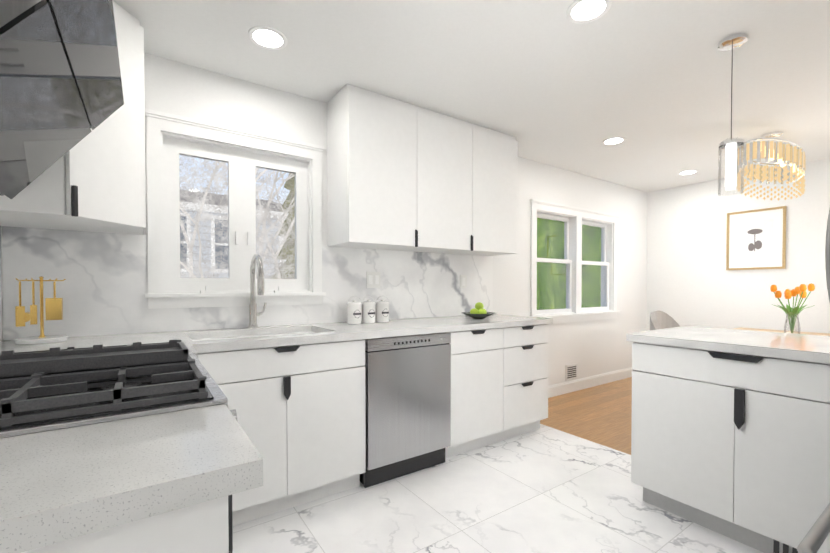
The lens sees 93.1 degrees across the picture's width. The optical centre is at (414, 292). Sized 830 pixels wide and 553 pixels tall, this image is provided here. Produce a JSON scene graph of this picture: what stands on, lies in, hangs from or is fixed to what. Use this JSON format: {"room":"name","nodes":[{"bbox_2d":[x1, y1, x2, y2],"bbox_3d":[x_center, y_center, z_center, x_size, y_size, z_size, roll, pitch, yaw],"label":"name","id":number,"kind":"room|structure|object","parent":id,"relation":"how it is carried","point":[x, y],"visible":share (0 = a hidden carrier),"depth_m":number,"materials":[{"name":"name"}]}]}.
{"room":"kitchen","nodes":[
{"label":"kitchen","id":0,"kind":"room"},
{"bbox_2d":[1,53,646,385],"bbox_3d":[0.556,-0.107,3.639,6.460,2.440,0.150,-1,1,-35],"label":"wall","id":1,"kind":"structure","parent":0,"point":[594,347],"depth_m":3.91,"materials":[{"name":"paint"}]},
{"bbox_2d":[0,226,7,341],"bbox_3d":[-1.355,-0.030,0.998,0.011,0.533,1.980,-1,1,-35],"label":"backsplash","id":2,"kind":"structure","parent":1,"relation":"attached to","point":[4,248],"depth_m":1.83,"materials":[{"name":"stone"}]},
{"bbox_2d":[0,0,145,234],"bbox_3d":[-1.541,-0.801,1.746,0.563,0.992,0.572,-1,1,-35],"label":"upper cabinet","id":3,"kind":"object","parent":1,"relation":"attached to","point":[93,180],"visible":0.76,"depth_m":1.73,"materials":[{"name":"white wood"}]},
{"bbox_2d":[145,108,325,308],"bbox_3d":[-1.072,-0.457,2.454,1.020,1.079,0.150,-1,1,-35],"label":"window","id":4,"kind":"structure","parent":1,"relation":"in","point":[242,153],"depth_m":2.43,"materials":[{"name":"paint"}]},
{"bbox_2d":[8,227,492,339],"bbox_3d":[-0.607,-0.056,2.740,3.217,0.533,0.009,-1,1,-35],"label":"backsplash","id":5,"kind":"structure","parent":1,"relation":"attached to","point":[102,289],"depth_m":2.17,"materials":[{"name":"stone"}]},
{"bbox_2d":[366,272,379,287],"bbox_3d":[-0.309,-0.096,2.934,0.115,0.120,0.008,-1,1,-35],"label":"switch plate","id":6,"kind":"object","parent":5,"relation":"attached to","point":[372,279],"depth_m":2.93,"materials":[{"name":"paint"}]},
{"bbox_2d":[460,275,466,287],"bbox_3d":[0.424,-0.097,3.439,0.075,0.115,0.007,-1,1,-35],"label":"switch plate","id":7,"kind":"object","parent":5,"relation":"attached to","point":[463,278],"depth_m":3.43,"materials":[{"name":"paint"}]},
{"bbox_2d":[327,84,517,255],"bbox_3d":[0.135,-0.820,3.025,1.558,0.992,0.363,-1,1,-35],"label":"upper cabinet","id":8,"kind":"object","parent":1,"relation":"attached to","point":[403,176],"visible":1,"depth_m":2.74,"materials":[{"name":"white wood"}]},
{"bbox_2d":[566,363,576,380],"bbox_3d":[1.739,0.882,4.369,0.200,0.170,0.012,-1,1,-35],"label":"air vent","id":9,"kind":"object","parent":1,"relation":"in","point":[571,371],"visible":1,"depth_m":4.36,"materials":[{"name":"white metal"}]},
{"bbox_2d":[529,199,619,323],"bbox_3d":[1.810,-0.312,4.444,1.640,1.269,0.160,-1,1,-35],"label":"dining room window","id":10,"kind":"structure","parent":1,"relation":"in","point":[574,219],"depth_m":4.41,"materials":[{"name":"paint"}]},
{"bbox_2d":[548,367,631,397],"bbox_3d":[1.938,1.040,4.506,2.880,0.120,0.016,-1,1,-35],"label":"baseboard","id":11,"kind":"structure","parent":1,"relation":"attached to","point":[576,385],"depth_m":4.51,"materials":[{"name":"paint"}]},
{"bbox_2d":[113,0,829,191],"bbox_3d":[1.902,-1.348,1.664,6.460,0.100,4.900,-1,1,-35],"label":"ceiling","id":12,"kind":"structure","parent":0,"point":[547,82],"depth_m":2.25,"materials":[{"name":"paint"}]},
{"bbox_2d":[248,26,286,49],"bbox_3d":[-0.752,-1.300,2.012,0.190,0.007,0.190,-1,1,-35],"label":"recessed light","id":13,"kind":"object","parent":12,"relation":"in","point":[266,37],"visible":1,"depth_m":2.00,"materials":[{"name":"paint"}]},
{"bbox_2d":[566,0,611,23],"bbox_3d":[0.794,-1.296,1.801,0.190,0.007,0.190,-1,1,-35],"label":"recessed light","id":14,"kind":"object","parent":12,"relation":"in","point":[582,11],"visible":1,"depth_m":1.81,"materials":[{"name":"paint"}]},
{"bbox_2d":[602,137,625,144],"bbox_3d":[1.732,-1.321,3.429,0.190,0.007,0.190,-1,1,-35],"label":"recessed light","id":15,"kind":"object","parent":12,"relation":"in","point":[613,140],"visible":1,"depth_m":3.42,"materials":[{"name":"paint"}]},
{"bbox_2d":[678,170,697,174],"bbox_3d":[3.036,-1.335,4.374,0.190,0.007,0.190,-1,1,-35],"label":"recessed light","id":16,"kind":"object","parent":12,"relation":"in","point":[688,172],"visible":1,"depth_m":4.37,"materials":[{"name":"paint"}]},
{"bbox_2d":[718,33,747,195],"bbox_3d":[1.639,-0.908,2.035,0.120,0.790,0.120,-1,1,-35],"label":"pendant light","id":17,"kind":"object","parent":12,"relation":"hanging from","point":[729,43],"visible":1,"depth_m":2.02,"materials":[{"name":"white glass"}]},
{"bbox_2d":[737,131,805,200],"bbox_3d":[2.977,-1.079,3.281,1.022,0.485,0.359,-1,1,-35],"label":"chandelier","id":18,"kind":"object","parent":12,"relation":"hanging from","point":[781,153],"visible":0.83,"depth_m":3.10,"materials":[{"name":"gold metal"}]},
{"bbox_2d":[232,424,763,552],"bbox_3d":[0.674,1.204,0.858,3.480,0.100,4.900,-1,1,-35],"label":"floor","id":19,"kind":"structure","parent":0,"point":[544,489],"depth_m":2.02,"materials":[{"name":"stone"}]},
{"bbox_2d":[0,339,236,437],"bbox_3d":[-0.879,0.638,0.995,0.726,0.988,0.764,-1,1,-35],"label":"range","id":20,"kind":"object","parent":19,"relation":"on","point":[54,388],"visible":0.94,"depth_m":0.85,"materials":[{"name":"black metal"}]},
{"bbox_2d":[0,404,262,552],"bbox_3d":[-0.603,0.702,0.521,0.697,0.915,0.328,-1,1,-35],"label":"kitchen counter","id":21,"kind":"object","parent":19,"relation":"on","point":[171,482],"visible":1,"depth_m":0.54,"materials":[{"name":"stone"}]},
{"bbox_2d":[0,314,552,525],"bbox_3d":[-0.339,0.674,2.388,3.247,0.915,0.912,-1,1,-35],"label":"base cabinet","id":22,"kind":"object","parent":19,"relation":"on","point":[295,395],"visible":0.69,"depth_m":2.14,"materials":[{"name":"wood"}]},
{"bbox_2d":[14,276,67,343],"bbox_3d":[-1.709,0.074,1.800,0.180,0.300,0.180,-1,1,-35],"label":"stand","id":23,"kind":"object","parent":22,"relation":"on","point":[54,308],"visible":1,"depth_m":1.77,"materials":[{"name":"metal"}]},
{"bbox_2d":[247,254,266,328],"bbox_3d":[-0.912,-0.005,2.324,0.114,0.444,0.253,-1,1,-35],"label":"faucet","id":24,"kind":"object","parent":22,"relation":"on","point":[253,312],"visible":1,"depth_m":2.37,"materials":[{"name":"silver metal"}]},
{"bbox_2d":[347,296,361,323],"bbox_3d":[-0.415,0.118,2.690,0.103,0.187,0.100,-1,1,-35],"label":"canister","id":25,"kind":"object","parent":22,"relation":"on","point":[353,311],"visible":1,"depth_m":2.65,"materials":[{"name":"white ceramic"}]},
{"bbox_2d":[362,296,375,322],"bbox_3d":[-0.324,0.117,2.752,0.103,0.187,0.100,-1,1,-35],"label":"canister","id":26,"kind":"object","parent":22,"relation":"on","point":[368,311],"visible":1,"depth_m":2.71,"materials":[{"name":"white ceramic"}]},
{"bbox_2d":[376,296,388,321],"bbox_3d":[-0.234,0.116,2.814,0.103,0.187,0.100,-1,1,-35],"label":"canister","id":27,"kind":"object","parent":22,"relation":"on","point":[382,310],"visible":0.98,"depth_m":2.77,"materials":[{"name":"white ceramic"}]},
{"bbox_2d":[461,302,496,318],"bbox_3d":[0.513,0.140,3.159,0.286,0.128,0.286,-1,1,-35],"label":"fruit bowl","id":28,"kind":"object","parent":22,"relation":"on","point":[478,311],"visible":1,"depth_m":3.11,"materials":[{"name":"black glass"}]},
{"bbox_2d":[360,332,450,487],"bbox_3d":[-0.194,0.692,2.650,0.604,0.872,0.631,-1,1,-35],"label":"dishwasher","id":29,"kind":"object","parent":19,"relation":"on","point":[408,401],"visible":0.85,"depth_m":2.37,"materials":[{"name":"silver metal"}]},
{"bbox_2d":[626,326,829,552],"bbox_3d":[1.711,0.680,1.963,0.750,0.915,0.920,-1,1,-35],"label":"kitchen island","id":30,"kind":"object","parent":19,"relation":"on","point":[730,433],"visible":0.92,"depth_m":1.77,"materials":[{"name":"wood"}]},
{"bbox_2d":[797,208,829,552],"bbox_3d":[1.370,0.267,0.704,0.910,1.780,0.881,-1,1,-35],"label":"fridge","id":31,"kind":"object","parent":19,"relation":"on","point":[814,538],"visible":1,"depth_m":0.91,"materials":[{"name":"silver metal"}]},
{"bbox_2d":[540,377,631,454],"bbox_3d":[3.336,1.177,2.687,2.980,0.100,4.900,-1,1,-35],"label":"floor","id":32,"kind":"structure","parent":0,"point":[601,414],"depth_m":3.60,"materials":[{"name":"brown wood"}]},
{"bbox_2d":[650,311,679,329],"bbox_3d":[2.558,0.647,3.774,0.536,0.932,0.525,-1,1,-35],"label":"chair","id":33,"kind":"object","parent":32,"relation":"on","point":[661,320],"visible":0.1,"depth_m":3.97,"materials":[{"name":"fabric"}]},
{"bbox_2d":[734,327,829,335],"bbox_3d":[3.001,0.744,3.264,1.450,0.750,0.900,-1,1,-35],"label":"dining table","id":34,"kind":"object","parent":32,"relation":"on","point":[782,331],"visible":0.02,"depth_m":3.67,"materials":[{"name":"brown wood"}]},
{"bbox_2d":[770,283,814,333],"bbox_3d":[3.055,0.147,3.185,0.228,0.444,0.264,-1,1,-35],"label":"vase","id":35,"kind":"object","parent":34,"relation":"on","point":[792,313],"visible":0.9,"depth_m":3.18,"materials":[{"name":"clear glass"}]},
{"bbox_2d":[646,158,829,333],"bbox_3d":[4.502,-0.105,3.470,0.150,2.440,4.600,-1,1,-35],"label":"wall","id":36,"kind":"structure","parent":0,"point":[692,280],"depth_m":4.60,"materials":[{"name":"paint"}]},
{"bbox_2d":[726,206,786,269],"bbox_3d":[3.773,-0.588,4.363,0.025,0.660,0.510,-1,1,-35],"label":"picture frame","id":37,"kind":"object","parent":36,"relation":"attached to","point":[756,239],"visible":1,"depth_m":4.35,"materials":[{"name":"white paper"}]},
{"label":"outside","id":38,"kind":"structure","parent":0,"visible":0},
{"bbox_2d":[179,155,290,220],"bbox_3d":[-2.056,-6.757,28.384,90.000,21.000,0.050,-1,1,-35],"label":"sky","id":39,"kind":"structure","parent":38,"point":[279,181],"depth_m":22.16,"materials":[{"name":"white"}]},
{"bbox_3d":[-0.698,-0.051,-0.105,0.150,2.440,4.600,-1,1,-35],"label":"wall","id":40,"kind":"structure","parent":0,"visible":0},
{"bbox_2d":[0,0,123,198],"bbox_3d":[-1.016,-0.785,0.928,0.502,1.000,0.726,-1,1,-35],"label":"range hood","id":41,"kind":"object","parent":40,"relation":"attached to","point":[61,92],"visible":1,"depth_m":0.94,"materials":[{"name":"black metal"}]},
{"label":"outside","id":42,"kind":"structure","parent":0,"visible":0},
{"bbox_2d":[180,190,286,278],"bbox_3d":[-7.853,-0.648,12.104,6.700,5.270,6.360,-1,1,-35],"label":"house","id":43,"kind":"structure","parent":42,"point":[209,253],"depth_m":10.34,"materials":[{"name":"grey"}]},
{"bbox_2d":[179,156,294,278],"bbox_3d":[-1.847,-2.937,6.952,12.000,10.000,0.002,-1,1,-35],"label":"screen","id":44,"kind":"object","parent":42,"point":[207,215],"depth_m":6.18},
{"bbox_2d":[180,161,294,278],"bbox_3d":[-3.159,-2.468,8.117,10.262,8.044,9.184,-1,1,-35],"label":"tree","id":45,"kind":"object","parent":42,"point":[283,248],"depth_m":8.33,"materials":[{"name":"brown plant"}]},
{"bbox_2d":[537,218,600,309],"bbox_3d":[5.807,-1.994,10.778,13.066,8.000,1.889,-1,1,-35],"label":"hedge","id":46,"kind":"object","parent":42,"point":[558,249],"depth_m":8.21,"materials":[{"name":"green plant"}]}
]}

